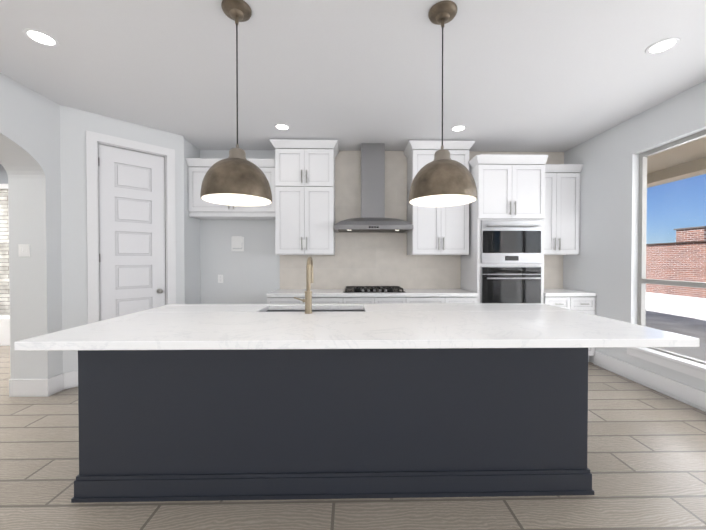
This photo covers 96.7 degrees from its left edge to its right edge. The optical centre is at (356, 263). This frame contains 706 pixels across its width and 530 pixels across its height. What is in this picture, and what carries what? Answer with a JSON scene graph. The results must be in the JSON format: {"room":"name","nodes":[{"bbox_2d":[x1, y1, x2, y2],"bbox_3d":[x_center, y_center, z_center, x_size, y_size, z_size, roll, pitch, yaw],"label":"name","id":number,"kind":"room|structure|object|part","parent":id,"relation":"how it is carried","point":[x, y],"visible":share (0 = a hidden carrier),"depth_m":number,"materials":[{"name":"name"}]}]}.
{"room":"kitchen","nodes":[
{"label":"kitchen","id":0,"kind":"room"},
{"bbox_2d":[0,164,9,345],"bbox_3d":[-5.840,-0.189,5.169,4.785,2.940,0.550,0,1,-1],"label":"stone wall","id":1,"kind":"structure","parent":0,"point":[4,288],"depth_m":5.24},
{"bbox_2d":[0,73,62,378],"bbox_3d":[-3.165,-0.127,-0.155,0.360,2.940,11.300,0,1,-1],"label":"wall","id":2,"kind":"structure","parent":0,"point":[30,140],"depth_m":3.08,"materials":[{"name":"grey paint"}]},
{"bbox_2d":[18,244,29,256],"bbox_3d":[-3.257,-0.130,3.073,0.110,0.120,0.010,0,1,-1],"label":"light switch","id":3,"kind":"object","parent":2,"relation":"attached to","point":[23,250],"visible":1,"depth_m":3.07,"materials":[{"name":"white plastic"}]},
{"bbox_2d":[9,377,51,396],"bbox_3d":[-3.220,1.220,3.100,0.376,0.170,0.041,0,1,-1],"label":"baseboard","id":4,"kind":"structure","parent":2,"relation":"attached to","point":[17,387],"depth_m":3.08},
{"bbox_2d":[52,372,66,394],"bbox_3d":[-3.040,1.219,3.196,0.016,0.170,0.145,0,1,-1],"label":"baseboard","id":5,"kind":"structure","parent":2,"relation":"attached to","point":[59,382],"depth_m":3.20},
{"bbox_2d":[60,105,184,372],"bbox_3d":[-2.672,-0.172,3.684,1.158,2.940,0.100,-1,1,-44],"label":"wall","id":6,"kind":"structure","parent":0,"point":[75,124],"depth_m":3.34,"materials":[{"name":"grey paint"}]},
{"bbox_2d":[86,130,175,323],"bbox_3d":[-2.631,-0.067,3.712,0.850,2.730,0.120,-1,1,-44],"label":"door frame","id":7,"kind":"structure","parent":6,"relation":"attached to","point":[94,140],"depth_m":3.45,"materials":[{"name":"white wood"}]},
{"bbox_2d":[98,144,165,320],"bbox_3d":[-2.633,-0.020,3.714,0.638,2.612,0.035,-1,1,-44],"label":"pantry door","id":8,"kind":"structure","parent":6,"relation":"in","point":[132,228],"depth_m":3.68,"materials":[{"name":"white wood"}]},
{"bbox_2d":[184,139,200,303],"bbox_3d":[-2.315,-0.179,4.290,0.100,2.940,0.544,0,1,-1],"label":"wall","id":9,"kind":"structure","parent":0,"point":[192,269],"depth_m":4.28,"materials":[{"name":"grey paint"}]},
{"bbox_2d":[200,150,279,303],"bbox_3d":[-0.110,-0.183,4.664,6.655,2.940,0.120,0,1,-1],"label":"wall","id":10,"kind":"structure","parent":0,"point":[250,273],"depth_m":4.58,"materials":[{"name":"grey paint"}]},
{"bbox_2d":[218,275,222,282],"bbox_3d":[-1.980,0.218,4.569,0.075,0.120,0.008,0,1,-1],"label":"outlet","id":11,"kind":"object","parent":10,"relation":"attached to","point":[220,278],"visible":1,"depth_m":4.57,"materials":[{"name":"white plastic"}]},
{"bbox_2d":[186,159,272,218],"bbox_3d":[-1.678,-1.013,4.383,1.170,0.745,0.338,0,1,-1],"label":"upper cabinet","id":12,"kind":"object","parent":10,"relation":"attached to","point":[198,208],"depth_m":4.22,"materials":[{"name":"white wood"}]},
{"bbox_2d":[231,236,243,250],"bbox_3d":[-1.730,-0.292,4.566,0.180,0.220,0.012,0,1,-1],"label":"outlet box","id":13,"kind":"object","parent":10,"relation":"attached to","point":[237,243],"visible":1,"depth_m":4.56,"materials":[{"name":"grey paint"}]},
{"bbox_2d":[273,139,336,254],"bbox_3d":[-0.697,-0.870,4.369,0.775,1.491,0.408,0,1,-1],"label":"upper cabinet","id":14,"kind":"object","parent":10,"relation":"attached to","point":[300,177],"depth_m":4.17,"materials":[{"name":"white wood"}]},
{"bbox_2d":[334,143,412,232],"bbox_3d":[0.220,-1.048,4.338,1.039,1.200,0.501,0,1,-1],"label":"range hood","id":15,"kind":"object","parent":10,"relation":"attached to","point":[372,219],"visible":1,"depth_m":4.29,"materials":[{"name":"silver metal"}]},
{"bbox_2d":[280,151,563,288],"bbox_3d":[0.974,-0.642,4.614,4.189,2.018,0.010,0,1,-1],"label":"tile backsplash","id":16,"kind":"structure","parent":10,"relation":"attached to","point":[369,259],"depth_m":4.60,"materials":[{"name":"beige tile"}]},
{"bbox_2d":[405,143,472,254],"bbox_3d":[1.128,-0.870,4.404,0.764,1.491,0.408,0,1,-1],"label":"upper cabinet","id":17,"kind":"object","parent":10,"relation":"attached to","point":[436,230],"depth_m":4.21,"materials":[{"name":"white wood"}]},
{"bbox_2d":[544,164,580,254],"bbox_3d":[2.737,-0.732,4.476,0.663,1.209,0.347,0,1,-1],"label":"upper cabinet","id":18,"kind":"object","parent":10,"relation":"attached to","point":[562,181],"depth_m":4.31,"materials":[{"name":"white wood"}]},
{"bbox_2d":[0,346,705,529],"bbox_3d":[-2.459,1.374,-0.174,11.540,0.060,11.400,0,1,-1],"label":"floor","id":19,"kind":"structure","parent":0,"point":[646,456],"depth_m":1.77,"materials":[{"name":"beige tile"}]},
{"bbox_2d":[267,298,304,303],"bbox_3d":[-0.906,0.854,4.279,0.460,0.874,0.637,0,1,-1],"label":"base cabinet","id":20,"kind":"object","parent":19,"relation":"on","point":[269,300],"depth_m":3.96,"materials":[{"name":"white wood"}]},
{"bbox_2d":[312,294,349,303],"bbox_3d":[-0.427,0.854,4.289,0.620,0.874,0.637,0,1,-1],"label":"base cabinet","id":21,"kind":"object","parent":19,"relation":"on","point":[326,298],"depth_m":3.97,"materials":[{"name":"white wood"}]},
{"bbox_2d":[71,348,593,502],"bbox_3d":[-0.122,0.877,2.391,2.936,0.874,1.267,0,1,-1],"label":"kitchen island","id":22,"kind":"object","parent":19,"relation":"on","point":[308,399],"depth_m":1.78,"materials":[{"name":"grey wood"}]},
{"bbox_2d":[14,312,699,351],"bbox_3d":[0.031,0.418,2.102,3.592,0.046,0.923,0,1,-1],"label":"island countertop","id":23,"kind":"structure","parent":22,"relation":"on","point":[138,331],"depth_m":1.79,"materials":[{"name":"white stone"}]},
{"bbox_2d":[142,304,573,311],"bbox_3d":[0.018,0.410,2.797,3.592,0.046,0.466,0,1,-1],"label":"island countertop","id":24,"kind":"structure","parent":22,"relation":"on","point":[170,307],"depth_m":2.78,"materials":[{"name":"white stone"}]},
{"bbox_2d":[266,308,361,311],"bbox_3d":[-0.372,0.549,2.742,0.906,0.255,0.393,0,1,-1],"label":"sink","id":25,"kind":"object","parent":24,"relation":"in","point":[267,309],"depth_m":2.91,"materials":[{"name":"silver metal"}]},
{"bbox_2d":[350,294,405,303],"bbox_3d":[0.223,0.853,4.301,0.800,0.874,0.637,0,1,-1],"label":"base cabinet","id":26,"kind":"object","parent":19,"relation":"on","point":[354,298],"depth_m":3.98,"materials":[{"name":"white wood"}]},
{"bbox_2d":[266,290,473,297],"bbox_3d":[0.199,0.393,4.290,2.681,0.044,0.647,0,1,-1],"label":"countertop","id":27,"kind":"structure","parent":26,"relation":"on","point":[276,293],"depth_m":4.08,"materials":[{"name":"white stone"}]},
{"bbox_2d":[342,286,405,293],"bbox_3d":[0.230,0.346,4.309,0.810,0.047,0.455,0,1,-1],"label":"cooktop","id":28,"kind":"object","parent":27,"relation":"in","point":[348,289],"depth_m":4.12,"materials":[{"name":"black metal"}]},
{"bbox_2d":[406,294,449,302],"bbox_3d":[0.873,0.853,4.314,0.620,0.874,0.637,0,1,-1],"label":"base cabinet","id":29,"kind":"object","parent":19,"relation":"on","point":[410,298],"depth_m":3.99,"materials":[{"name":"white wood"}]},
{"bbox_2d":[450,294,477,302],"bbox_3d":[1.331,0.853,4.322,0.416,0.874,0.637,0,1,-1],"label":"base cabinet","id":30,"kind":"object","parent":19,"relation":"on","point":[454,298],"depth_m":4.00,"materials":[{"name":"white wood"}]},
{"bbox_2d":[461,154,547,303],"bbox_3d":[1.950,-0.043,4.288,0.912,2.667,0.710,0,1,-1],"label":"tall cabinet","id":31,"kind":"object","parent":19,"relation":"on","point":[502,261],"visible":0.77,"depth_m":4.00,"materials":[{"name":"white wood"}]},
{"bbox_2d":[544,294,595,361],"bbox_3d":[2.740,0.853,4.350,0.663,0.874,0.637,0,1,-1],"label":"base cabinet","id":32,"kind":"object","parent":19,"relation":"on","point":[580,301],"depth_m":4.03,"materials":[{"name":"white wood"}]},
{"bbox_2d":[544,290,589,293],"bbox_3d":[2.740,0.392,4.339,0.663,0.044,0.647,0,1,-1],"label":"countertop","id":33,"kind":"structure","parent":32,"relation":"on","point":[545,291],"depth_m":4.08,"materials":[{"name":"white stone"}]},
{"bbox_2d":[0,0,705,163],"bbox_3d":[-2.459,-1.646,-0.209,11.540,0.100,11.400,0,1,-1],"label":"ceiling","id":34,"kind":"structure","parent":0,"point":[530,75],"depth_m":2.59,"materials":[{"name":"paint"}]},
{"bbox_2d":[22,28,59,46],"bbox_3d":[-2.262,-1.621,2.253,0.190,0.007,0.190,0,1,-1],"label":"recessed light","id":35,"kind":"object","parent":34,"relation":"in","point":[41,37],"visible":1,"depth_m":2.25,"materials":[{"name":"white plastic"}]},
{"bbox_2d":[200,0,271,205],"bbox_3d":[-0.761,-1.013,2.001,0.428,1.217,0.428,0,1,-1],"label":"pendant light","id":36,"kind":"object","parent":34,"relation":"hanging from","point":[236,177],"visible":1,"depth_m":1.91,"materials":[{"name":"brown metal"}]},
{"bbox_3d":[-0.761,-0.536,2.007,0.428,0.263,0.428,0,1,-1],"label":"lamp shade","id":37,"kind":"part","parent":36,"relation":"part of","materials":[{"name":"brown metal"}]},
{"bbox_3d":[-0.761,-1.145,2.000,0.009,0.775,0.009,0,1,-1],"label":"cord","id":38,"kind":"part","parent":36,"relation":"part of","materials":[{"name":"black metal"}]},
{"bbox_2d":[274,123,289,129],"bbox_3d":[-0.891,-1.638,3.762,0.190,0.007,0.190,0,1,-1],"label":"recessed light","id":39,"kind":"object","parent":34,"relation":"in","point":[279,126],"visible":1,"depth_m":3.75,"materials":[{"name":"white plastic"}]},
{"bbox_2d":[409,0,476,206],"bbox_3d":[0.555,-1.013,2.027,0.428,1.217,0.428,0,1,-1],"label":"pendant light","id":40,"kind":"object","parent":34,"relation":"hanging from","point":[442,179],"visible":1,"depth_m":1.93,"materials":[{"name":"brown metal"}]},
{"bbox_3d":[0.555,-1.145,2.025,0.009,0.775,0.009,0,1,-1],"label":"cord","id":41,"kind":"part","parent":40,"relation":"part of","materials":[{"name":"black metal"}]},
{"bbox_3d":[0.555,-0.536,2.032,0.428,0.263,0.428,0,1,-1],"label":"lamp shade","id":42,"kind":"part","parent":40,"relation":"part of","materials":[{"name":"brown metal"}]},
{"bbox_2d":[450,125,466,131],"bbox_3d":[1.236,-1.639,3.803,0.190,0.007,0.190,0,1,-1],"label":"recessed light","id":43,"kind":"object","parent":34,"relation":"in","point":[457,128],"visible":1,"depth_m":3.80,"materials":[{"name":"white plastic"}]},
{"bbox_2d":[645,37,679,54],"bbox_3d":[2.281,-1.622,2.341,0.190,0.007,0.190,0,1,-1],"label":"recessed light","id":44,"kind":"object","parent":34,"relation":"in","point":[661,46],"visible":1,"depth_m":2.33,"materials":[{"name":"white plastic"}]},
{"bbox_2d":[563,80,705,391],"bbox_3d":[3.242,-0.123,-0.447,0.150,2.940,10.470,0,1,-1],"label":"wall","id":45,"kind":"structure","parent":0,"point":[603,265],"depth_m":3.68,"materials":[{"name":"grey paint"}]},
{"bbox_2d":[593,351,705,411],"bbox_3d":[3.162,1.266,-0.808,0.024,0.170,9.718,0,1,-1],"label":"baseboard","id":46,"kind":"structure","parent":45,"relation":"attached to","point":[687,394],"depth_m":3.23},
{"bbox_2d":[627,347,705,380],"bbox_3d":[3.109,0.998,2.184,0.016,0.085,2.770,0,1,-1],"label":"trim","id":47,"kind":"structure","parent":45,"relation":"attached to","point":[690,371],"depth_m":3.10,"materials":[{"name":"white wood"}]},
{"bbox_2d":[629,347,705,371],"bbox_3d":[3.137,0.942,2.184,0.110,0.028,2.810,0,1,-1],"label":"window sill","id":48,"kind":"structure","parent":45,"relation":"attached to","point":[693,364],"depth_m":3.07,"materials":[{"name":"white wood"}]},
{"bbox_2d":[637,130,705,364],"bbox_3d":[3.217,-0.129,2.173,0.050,2.170,2.710,0,1,-1],"label":"window unit","id":49,"kind":"structure","parent":45,"relation":"in","point":[643,281],"depth_m":3.44,"materials":[{"name":"clear glass"}]},
{"label":"outside","id":50,"kind":"structure","parent":0,"visible":0},
{"bbox_2d":[645,292,705,342],"bbox_3d":[41.490,1.306,10.674,76.760,0.060,100.000,0,1,-1],"label":"ground","id":51,"kind":"structure","parent":50,"point":[676,316],"depth_m":8.09,"materials":[{"name":"white concrete"}]},
{"bbox_2d":[646,226,705,297],"bbox_3d":[17.279,-0.107,15.192,9.200,2.660,22.200,0,1,-1],"label":"house","id":52,"kind":"structure","parent":51,"relation":"on","point":[692,250],"depth_m":12.43,"materials":[{"name":"brick"}]},
{"bbox_2d":[657,342,705,360],"bbox_3d":[4.487,1.345,2.710,2.460,0.050,11.500,0,1,-1],"label":"patio floor","id":53,"kind":"structure","parent":51,"relation":"on","point":[701,354],"depth_m":4.69,"materials":[{"name":"concrete"}]},
{"bbox_3d":[5.467,-0.045,2.713,0.400,2.730,11.500,0,1,-1],"label":"patio column","id":54,"kind":"structure","parent":53,"relation":"on","visible":0},
{"bbox_2d":[647,157,705,187],"bbox_3d":[5.467,-1.500,2.696,0.300,0.180,11.500,0,1,-1],"label":"beam","id":55,"kind":"structure","parent":54,"relation":"on","point":[681,173],"depth_m":5.18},
{"bbox_2d":[647,136,705,173],"bbox_3d":[4.437,-1.640,2.674,2.360,0.100,11.500,0,1,-1],"label":"patio ceiling","id":56,"kind":"structure","parent":55,"relation":"on","point":[699,152],"depth_m":4.72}
]}

